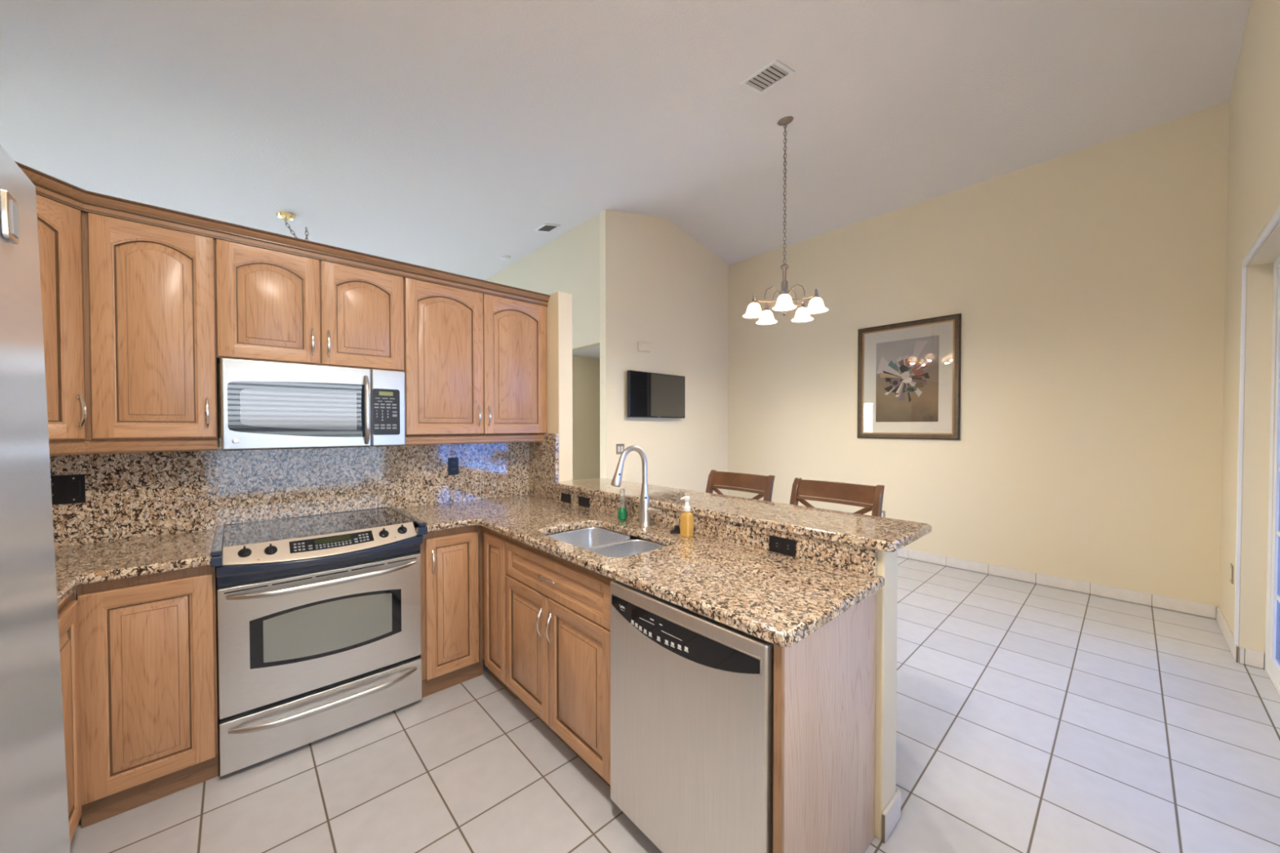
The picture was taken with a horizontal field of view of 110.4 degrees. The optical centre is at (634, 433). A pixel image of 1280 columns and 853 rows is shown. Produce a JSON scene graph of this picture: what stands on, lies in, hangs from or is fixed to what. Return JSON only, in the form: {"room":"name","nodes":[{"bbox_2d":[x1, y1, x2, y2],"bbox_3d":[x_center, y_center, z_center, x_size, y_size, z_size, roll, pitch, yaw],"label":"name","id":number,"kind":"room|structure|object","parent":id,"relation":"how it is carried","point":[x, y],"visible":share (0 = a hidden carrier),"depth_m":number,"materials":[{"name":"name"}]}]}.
{"room":"kitchen","nodes":[
{"label":"kitchen","id":0,"kind":"room"},
{"bbox_2d":[217,363,529,493],"bbox_3d":[-1.774,0.207,2.536,2.800,2.345,0.120,-1,1,-42],"label":"wall","id":1,"kind":"structure","parent":0,"point":[219,364],"depth_m":2.20,"materials":[{"name":"beige paint"}]},
{"bbox_2d":[80,211,218,453],"bbox_3d":[-2.103,-0.414,1.960,0.384,0.988,0.281,-1,1,-42],"label":"upper cabinet","id":2,"kind":"object","parent":1,"relation":"attached to","point":[151,362],"visible":0.98,"depth_m":1.87,"materials":[{"name":"brown wood"}]},
{"bbox_2d":[49,434,528,546],"bbox_3d":[-1.780,0.243,2.437,2.657,0.448,0.020,-1,1,-42],"label":"backsplash","id":3,"kind":"structure","parent":1,"relation":"attached to","point":[129,495],"depth_m":2.29,"materials":[{"name":"stone"}]},
{"bbox_2d":[50,474,85,505],"bbox_3d":[-2.397,0.236,1.864,0.122,0.122,0.008,-1,1,-42],"label":"wall outlet","id":4,"kind":"object","parent":3,"relation":"attached to","point":[65,489],"visible":0.61,"depth_m":1.87,"materials":[{"name":"black plastic"}]},
{"bbox_2d":[50,480,55,488],"bbox_3d":[-2.419,0.215,1.842,0.026,0.034,0.002,-1,1,-42],"label":"socket","id":5,"kind":"object","parent":4,"relation":"attached to","point":[53,482],"depth_m":1.85,"materials":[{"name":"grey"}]},
{"bbox_2d":[51,491,55,499],"bbox_3d":[-2.419,0.259,1.843,0.026,0.034,0.002,-1,1,-42],"label":"socket","id":6,"kind":"object","parent":4,"relation":"attached to","point":[53,493],"depth_m":1.85,"materials":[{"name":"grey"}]},
{"bbox_2d":[448,457,458,475],"bbox_3d":[-1.196,0.218,2.942,0.068,0.115,0.006,-1,1,-42],"label":"wall outlet","id":7,"kind":"object","parent":3,"relation":"attached to","point":[453,463],"visible":1,"depth_m":2.94,"materials":[{"name":"black plastic"}]},
{"bbox_2d":[451,466,455,472],"bbox_3d":[-1.194,0.240,2.941,0.026,0.034,0.002,-1,1,-42],"label":"socket","id":8,"kind":"object","parent":7,"relation":"attached to","point":[453,468],"depth_m":2.94,"materials":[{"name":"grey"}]},
{"bbox_2d":[451,460,455,465],"bbox_3d":[-1.194,0.196,2.940,0.026,0.034,0.002,-1,1,-42],"label":"socket","id":9,"kind":"object","parent":7,"relation":"attached to","point":[453,462],"depth_m":2.94,"materials":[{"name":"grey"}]},
{"bbox_2d":[214,238,404,371],"bbox_3d":[-1.668,-0.632,2.347,0.784,0.564,0.281,-1,1,-42],"label":"upper cabinet","id":10,"kind":"object","parent":1,"relation":"attached to","point":[271,305],"visible":0.99,"depth_m":2.22,"materials":[{"name":"brown wood"}]},
{"bbox_2d":[219,357,405,450],"bbox_3d":[-1.637,-0.136,2.322,0.760,0.420,0.334,-1,1,-42],"label":"microwave","id":11,"kind":"object","parent":10,"relation":"attached to","point":[265,405],"visible":1,"depth_m":2.19,"materials":[{"name":"silver metal"}]},
{"bbox_2d":[373,397,396,417],"bbox_3d":[-1.352,-0.141,2.422,0.110,0.101,0.001,-1,1,-42],"label":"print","id":12,"kind":"object","parent":11,"relation":"attached to","point":[383,406],"depth_m":2.42,"materials":[{"name":"grey plastic"}]},
{"bbox_2d":[374,424,396,428],"bbox_3d":[-1.353,-0.036,2.423,0.108,0.025,0.001,-1,1,-42],"label":"print","id":13,"kind":"object","parent":11,"relation":"attached to","point":[376,426],"depth_m":2.42,"materials":[{"name":"grey plastic"}]},
{"bbox_2d":[403,277,546,445],"bbox_3d":[-1.030,-0.429,2.922,0.928,0.988,0.281,-1,1,-42],"label":"upper cabinet","id":14,"kind":"object","parent":1,"relation":"attached to","point":[475,362],"visible":0.98,"depth_m":2.80,"materials":[{"name":"brown wood"}]},
{"bbox_2d":[484,213,599,351],"bbox_3d":[-2.040,-0.630,6.986,0.120,3.878,5.080,-1,1,-42],"label":"wall","id":15,"kind":"structure","parent":0,"point":[570,264],"depth_m":5.41,"materials":[{"name":"beige paint"}]},
{"bbox_2d":[546,291,572,481],"bbox_3d":[-0.605,0.195,3.242,0.115,2.345,0.390,-1,1,-42],"label":"wall column","id":16,"kind":"structure","parent":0,"point":[559,308],"depth_m":3.09,"materials":[{"name":"beige paint"}]},
{"bbox_2d":[572,355,599,480],"bbox_3d":[-0.157,0.129,6.658,2.228,2.369,0.100,-1,1,-42],"label":"wall","id":17,"kind":"structure","parent":0,"point":[585,371],"depth_m":6.12,"materials":[{"name":"beige paint"}]},
{"bbox_2d":[572,345,599,359],"bbox_3d":[0.169,-1.101,6.274,2.228,0.100,1.079,-1,1,-42],"label":"ceiling","id":18,"kind":"structure","parent":0,"point":[593,352],"depth_m":5.78,"materials":[{"name":"white paint"}]},
{"bbox_2d":[0,0,1251,280],"bbox_3d":[-2.056,-1.968,3.969,8.800,1.726,9.920,-1,1,-42],"label":"ceiling","id":19,"kind":"structure","parent":0,"point":[439,135],"depth_m":2.93,"materials":[{"name":"white paint"}]},
{"bbox_2d":[275,211,308,240],"bbox_3d":[-2.930,-1.257,3.881,0.554,1.239,0.576,-1,1,-42],"label":"brass pendant","id":20,"kind":"object","parent":19,"relation":"hanging from","point":[284,215],"visible":0.17,"depth_m":3.81,"materials":[{"name":"brown metal"}]},
{"bbox_2d":[499,255,510,261],"bbox_3d":[-1.796,-2.433,6.183,0.150,0.059,0.150,-1,1,-42],"label":"smoke detector","id":21,"kind":"object","parent":19,"relation":"attached to","point":[504,258],"visible":1,"depth_m":6.14,"materials":[{"name":"white paint"}]},
{"bbox_2d":[534,223,560,232],"bbox_3d":[-1.020,-2.415,5.234,0.216,0.055,0.240,-1,1,-42],"label":"ceiling vent","id":22,"kind":"object","parent":19,"relation":"in","point":[548,228],"visible":1,"depth_m":5.22,"materials":[{"name":"white metal"}]},
{"bbox_2d":[739,58,795,94],"bbox_3d":[0.883,-2.356,2.949,0.250,0.062,0.265,-1,1,-42],"label":"ceiling vent","id":23,"kind":"object","parent":19,"relation":"in","point":[775,72],"visible":1,"depth_m":2.94,"materials":[{"name":"white paint"}]},
{"bbox_2d":[742,115,828,324],"bbox_3d":[1.233,-1.738,3.592,0.635,1.579,0.642,-1,1,-42],"label":"chandelier","id":24,"kind":"object","parent":19,"relation":"hanging from","point":[784,303],"visible":1,"depth_m":3.58,"materials":[{"name":"white glass"}]},
{"bbox_2d":[600,209,728,495],"bbox_3d":[0.491,-0.717,5.770,2.267,4.088,0.107,-1,1,-42],"label":"wall","id":25,"kind":"structure","parent":0,"point":[660,286],"depth_m":5.59,"materials":[{"name":"beige paint"}]},
{"bbox_2d":[616,444,624,454],"bbox_3d":[-0.158,0.181,5.124,0.118,0.118,0.008,-1,1,-42],"label":"light switch","id":26,"kind":"object","parent":25,"relation":"attached to","point":[620,447],"visible":0.86,"depth_m":5.12,"materials":[{"name":"white plastic"}]},
{"bbox_2d":[637,341,650,352],"bbox_3d":[0.123,-1.036,5.338,0.184,0.110,0.038,-1,1,-42],"label":"door chime","id":27,"kind":"object","parent":25,"relation":"attached to","point":[642,346],"visible":1,"depth_m":5.31,"materials":[{"name":"beige paint"}]},
{"bbox_2d":[641,342,648,351],"bbox_3d":[0.135,-1.036,5.326,0.125,0.080,0.004,-1,1,-42],"label":"grille","id":28,"kind":"object","parent":27,"relation":"attached to","point":[645,346],"depth_m":5.32,"materials":[{"name":"beige paint"}]},
{"bbox_2d":[626,370,684,417],"bbox_3d":[0.270,-0.458,5.436,0.951,0.538,0.101,-1,1,-42],"label":"television","id":29,"kind":"object","parent":25,"relation":"attached to","point":[649,394],"visible":1,"depth_m":5.35,"materials":[{"name":"black plastic"}]},
{"bbox_2d":[70,556,1279,852],"bbox_3d":[-2.055,1.416,4.022,8.800,0.120,9.920,-1,1,-42],"label":"floor","id":30,"kind":"structure","parent":0,"point":[1031,717],"depth_m":1.86,"materials":[{"name":"tile"}]},
{"bbox_2d":[0,144,70,852],"bbox_3d":[-0.775,0.547,0.019,0.875,1.725,0.910,-2,2,-42],"label":"refrigerator","id":31,"kind":"object","parent":30,"relation":"on","point":[34,811],"visible":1,"depth_m":0.53,"materials":[{"name":"grey metal"}]},
{"bbox_2d":[57,588,81,843],"bbox_3d":[-1.881,0.965,1.041,0.630,0.875,1.979,-1,1,-42],"label":"base cabinet","id":32,"kind":"object","parent":30,"relation":"on","point":[68,615],"visible":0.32,"depth_m":1.44,"materials":[{"name":"brown wood"}]},
{"bbox_2d":[54,528,215,607],"bbox_3d":[-1.756,0.506,1.146,0.964,0.038,1.979,-1,1,-42],"label":"countertop","id":33,"kind":"structure","parent":32,"relation":"on","point":[77,565],"depth_m":1.72,"materials":[{"name":"stone"}]},
{"bbox_2d":[76,564,219,828],"bbox_3d":[-1.991,0.952,1.873,0.354,0.875,0.594,-1,1,-42],"label":"base cabinet","id":34,"kind":"object","parent":30,"relation":"on","point":[148,644],"visible":0.82,"depth_m":1.65,"materials":[{"name":"brown wood"}]},
{"bbox_2d":[210,506,427,776],"bbox_3d":[-1.536,0.917,2.206,0.792,0.934,0.665,-1,1,-42],"label":"range","id":35,"kind":"object","parent":30,"relation":"on","point":[319,615],"visible":1,"depth_m":1.97,"materials":[{"name":"silver metal"}]},
{"bbox_2d":[222,507,415,549],"bbox_3d":[-1.570,0.458,2.235,0.726,0.009,0.536,-1,1,-42],"label":"cooktop","id":36,"kind":"object","parent":35,"relation":"in","point":[240,535],"depth_m":2.19,"materials":[{"name":"grey glass"}]},
{"bbox_2d":[414,525,588,699],"bbox_3d":[-0.860,0.939,2.683,0.878,0.875,0.896,-1,1,-42],"label":"base cabinet","id":37,"kind":"object","parent":30,"relation":"on","point":[463,569],"visible":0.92,"depth_m":2.38,"materials":[{"name":"brown wood"}]},
{"bbox_2d":[399,493,884,647],"bbox_3d":[-0.309,0.491,2.116,0.951,0.038,2.465,-1,1,-42],"label":"countertop","id":38,"kind":"structure","parent":37,"relation":"on","point":[776,598],"depth_m":1.57,"materials":[{"name":"stone"}]},
{"bbox_2d":[546,527,666,557],"bbox_3d":[-0.142,0.607,2.055,0.376,0.191,0.631,-1,1,-42],"label":"sink","id":39,"kind":"object","parent":38,"relation":"in","point":[604,542],"visible":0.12,"depth_m":2.25,"materials":[{"name":"metal"}]},
{"bbox_2d":[617,488,626,519],"bbox_3d":[-0.063,0.383,2.413,0.048,0.165,0.047,-1,1,-42],"label":"wand","id":40,"kind":"object","parent":38,"relation":"on","point":[622,513],"visible":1,"depth_m":2.40,"materials":[{"name":"green"}]},
{"bbox_2d":[610,445,661,527],"bbox_3d":[0.007,0.265,2.162,0.261,0.410,0.142,-1,1,-42],"label":"faucet","id":41,"kind":"object","parent":38,"relation":"on","point":[645,509],"visible":1,"depth_m":2.23,"materials":[{"name":"silver metal"}]},
{"bbox_2d":[669,524,679,533],"bbox_3d":[0.204,0.455,2.122,0.068,0.031,0.067,-1,1,-42],"label":"stopper","id":42,"kind":"object","parent":38,"relation":"on","point":[676,531],"visible":0.8,"depth_m":2.11,"materials":[{"name":"black plastic"}]},
{"bbox_2d":[680,496,693,537],"bbox_3d":[0.239,0.380,2.039,0.054,0.183,0.050,-1,1,-42],"label":"soap bottle","id":43,"kind":"object","parent":38,"relation":"on","point":[686,518],"visible":1,"depth_m":2.03,"materials":[{"name":"orange plastic"}]},
{"bbox_2d":[505,536,614,787],"bbox_3d":[-0.168,0.948,2.119,0.601,0.875,0.868,-1,1,-42],"label":"base cabinet","id":44,"kind":"object","parent":30,"relation":"on","point":[557,610],"visible":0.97,"depth_m":1.87,"materials":[{"name":"brown wood"}]},
{"bbox_2d":[610,579,773,852],"bbox_3d":[0.335,0.957,1.553,0.588,0.874,0.633,-1,1,-42],"label":"dishwasher","id":45,"kind":"object","parent":30,"relation":"on","point":[692,693],"visible":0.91,"depth_m":1.31,"materials":[{"name":"silver metal"}]},
{"bbox_2d":[705,469,774,501],"bbox_3d":[0.506,0.812,2.658,0.496,1.127,0.464,-1,1,-42],"label":"bar stool","id":46,"kind":"object","parent":30,"relation":"on","point":[738,480],"visible":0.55,"depth_m":2.77,"materials":[{"name":"brown wood"}]},
{"bbox_2d":[773,591,876,852],"bbox_3d":[0.592,0.960,1.329,0.620,0.874,0.024,-1,1,-42],"label":"end panel","id":47,"kind":"object","parent":30,"relation":"on","point":[824,727],"visible":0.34,"depth_m":1.28,"materials":[{"name":"brown wood"}]},
{"bbox_2d":[789,477,884,516],"bbox_3d":[0.904,0.819,2.214,0.496,1.127,0.464,-1,1,-42],"label":"bar stool","id":48,"kind":"object","parent":30,"relation":"on","point":[868,494],"visible":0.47,"depth_m":2.33,"materials":[{"name":"brown wood"}]},
{"bbox_2d":[598,527,897,839],"bbox_3d":[0.207,0.881,2.328,0.140,1.003,2.070,-1,1,-42],"label":"wall","id":49,"kind":"structure","parent":0,"point":[887,562],"depth_m":1.53,"materials":[{"name":"beige paint"}]},
{"bbox_2d":[528,433,558,498],"bbox_3d":[-0.650,0.228,3.188,0.024,0.454,0.368,-1,1,-42],"label":"backsplash","id":50,"kind":"structure","parent":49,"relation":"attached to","point":[543,455],"depth_m":3.16,"materials":[{"name":"stone"}]},
{"bbox_2d":[552,487,877,575],"bbox_3d":[0.139,0.424,2.273,0.024,0.088,2.050,-1,1,-42],"label":"backsplash","id":51,"kind":"structure","parent":49,"relation":"attached to","point":[861,559],"depth_m":1.86,"materials":[{"name":"stone"}]},
{"bbox_2d":[560,492,571,503],"bbox_3d":[-0.445,0.421,2.901,0.005,0.058,0.112,-1,1,-42],"label":"wall outlet","id":52,"kind":"object","parent":51,"relation":"attached to","point":[565,497],"visible":1,"depth_m":2.90,"materials":[{"name":"black plastic"}]},
{"bbox_2d":[578,496,589,507],"bbox_3d":[-0.310,0.424,2.752,0.005,0.058,0.112,-1,1,-42],"label":"wall outlet","id":53,"kind":"object","parent":51,"relation":"attached to","point":[583,501],"visible":1,"depth_m":2.75,"materials":[{"name":"black plastic"}]},
{"bbox_2d":[768,534,795,556],"bbox_3d":[0.583,0.443,1.754,0.006,0.064,0.114,-1,1,-42],"label":"wall outlet","id":54,"kind":"object","parent":51,"relation":"attached to","point":[782,545],"visible":1,"depth_m":1.75,"materials":[{"name":"black plastic"}]},
{"bbox_2d":[772,540,780,548],"bbox_3d":[0.566,0.443,1.770,0.002,0.026,0.034,-1,1,-42],"label":"socket","id":55,"kind":"object","parent":54,"relation":"attached to","point":[775,544],"depth_m":1.77,"materials":[{"name":"grey plastic"}]},
{"bbox_2d":[783,542,791,551],"bbox_3d":[0.598,0.443,1.734,0.002,0.026,0.034,-1,1,-42],"label":"socket","id":56,"kind":"object","parent":54,"relation":"attached to","point":[787,546],"depth_m":1.73,"materials":[{"name":"grey plastic"}]},
{"bbox_2d":[551,477,932,551],"bbox_3d":[0.300,0.360,2.374,0.430,0.036,2.112,-1,1,-42],"label":"countertop","id":57,"kind":"structure","parent":49,"relation":"on","point":[873,532],"depth_m":1.90,"materials":[{"name":"stone"}]},
{"bbox_2d":[881,789,901,843],"bbox_3d":[0.906,1.344,1.564,0.154,0.100,0.012,-1,1,-42],"label":"baseboard","id":58,"kind":"structure","parent":49,"relation":"attached to","point":[891,813],"depth_m":1.55,"materials":[{"name":"tile"}]},
{"bbox_2d":[727,101,1229,606],"bbox_3d":[2.889,-0.564,4.887,0.120,3.810,4.653,-1,1,-42],"label":"wall","id":59,"kind":"structure","parent":0,"point":[1087,285],"depth_m":3.96,"materials":[{"name":"beige paint"}]},
{"bbox_2d":[881,510,884,517],"bbox_3d":[2.759,0.920,4.960,0.007,0.118,0.075,-1,1,-42],"label":"wall outlet","id":60,"kind":"object","parent":59,"relation":"attached to","point":[882,512],"visible":0.23,"depth_m":4.95,"materials":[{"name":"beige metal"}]},
{"bbox_2d":[857,313,961,439],"bbox_3d":[2.902,-0.563,4.759,0.030,1.248,0.972,-1,1,-42],"label":"framed picture","id":61,"kind":"object","parent":59,"relation":"attached to","point":[909,372],"visible":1,"depth_m":4.72,"materials":[{"name":"brown wood"}]},
{"bbox_2d":[875,335,938,422],"bbox_3d":[2.907,-0.562,4.757,0.003,0.880,0.595,-1,1,-42],"label":"print","id":62,"kind":"object","parent":61,"relation":"attached to","point":[907,368],"depth_m":4.74,"materials":[{"name":"multicoloured paper"}]},
{"bbox_2d":[897,548,1216,618],"bbox_3d":[2.827,1.291,4.887,0.012,0.100,4.349,-1,1,-42],"label":"baseboard","id":63,"kind":"structure","parent":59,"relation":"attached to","point":[1201,609],"depth_m":3.82,"materials":[{"name":"tile"}]},
{"bbox_2d":[1218,0,1279,662],"bbox_3d":[1.965,-0.642,1.040,6.390,4.088,0.160,-1,1,-42],"label":"wall","id":64,"kind":"structure","parent":0,"point":[1253,198],"depth_m":2.62,"materials":[{"name":"beige paint"}]},
{"bbox_2d":[1216,605,1238,662],"bbox_3d":[3.947,1.321,2.963,0.887,0.100,0.012,-1,1,-42],"label":"baseboard","id":65,"kind":"structure","parent":64,"relation":"attached to","point":[1225,629],"depth_m":2.90,"materials":[{"name":"tile"}]},
{"bbox_2d":[1230,563,1233,584],"bbox_3d":[3.841,0.903,2.860,0.075,0.118,0.007,-1,1,-42],"label":"wall outlet","id":66,"kind":"object","parent":64,"relation":"attached to","point":[1231,564],"visible":1,"depth_m":2.85,"materials":[{"name":"beige plastic"}]},
{"bbox_2d":[1239,646,1264,669],"bbox_3d":[3.646,1.326,2.625,0.012,0.100,0.086,-1,1,-42],"label":"baseboard","id":67,"kind":"structure","parent":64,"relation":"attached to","point":[1250,657],"depth_m":2.62,"materials":[{"name":"tile"}]},
{"bbox_2d":[1234,205,1279,644],"bbox_3d":[2.714,0.131,1.842,2.540,2.307,0.016,-1,1,-42],"label":"trim","id":68,"kind":"structure","parent":64,"relation":"attached to","point":[1274,220],"depth_m":2.65,"materials":[{"name":"white paint"}]},
{"bbox_2d":[1264,256,1279,695],"bbox_3d":[2.803,0.210,1.744,2.418,2.361,0.070,-1,1,-42],"label":"door","id":69,"kind":"structure","parent":64,"relation":"in","point":[1272,659],"depth_m":2.50,"materials":[{"name":"white paint"}]},
{"bbox_3d":[-1.653,-0.057,0.209,0.120,2.946,3.740,-1,1,-42],"label":"wall","id":70,"kind":"structure","parent":0,"visible":0},
{"bbox_2d":[35,194,88,456],"bbox_3d":[-2.373,-0.407,1.546,0.599,0.988,0.500,-1,1,-42],"label":"upper cabinet","id":71,"kind":"object","parent":70,"relation":"attached to","point":[59,224],"visible":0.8,"depth_m":1.69,"materials":[{"name":"brown wood"}]},
{"bbox_2d":[14,161,550,306],"bbox_3d":[-1.414,-0.918,2.245,2.394,0.070,0.342,-1,1,-42],"label":"crown molding","id":72,"kind":"structure","parent":71,"relation":"on","point":[47,186],"depth_m":2.06,"materials":[{"name":"brown wood"}]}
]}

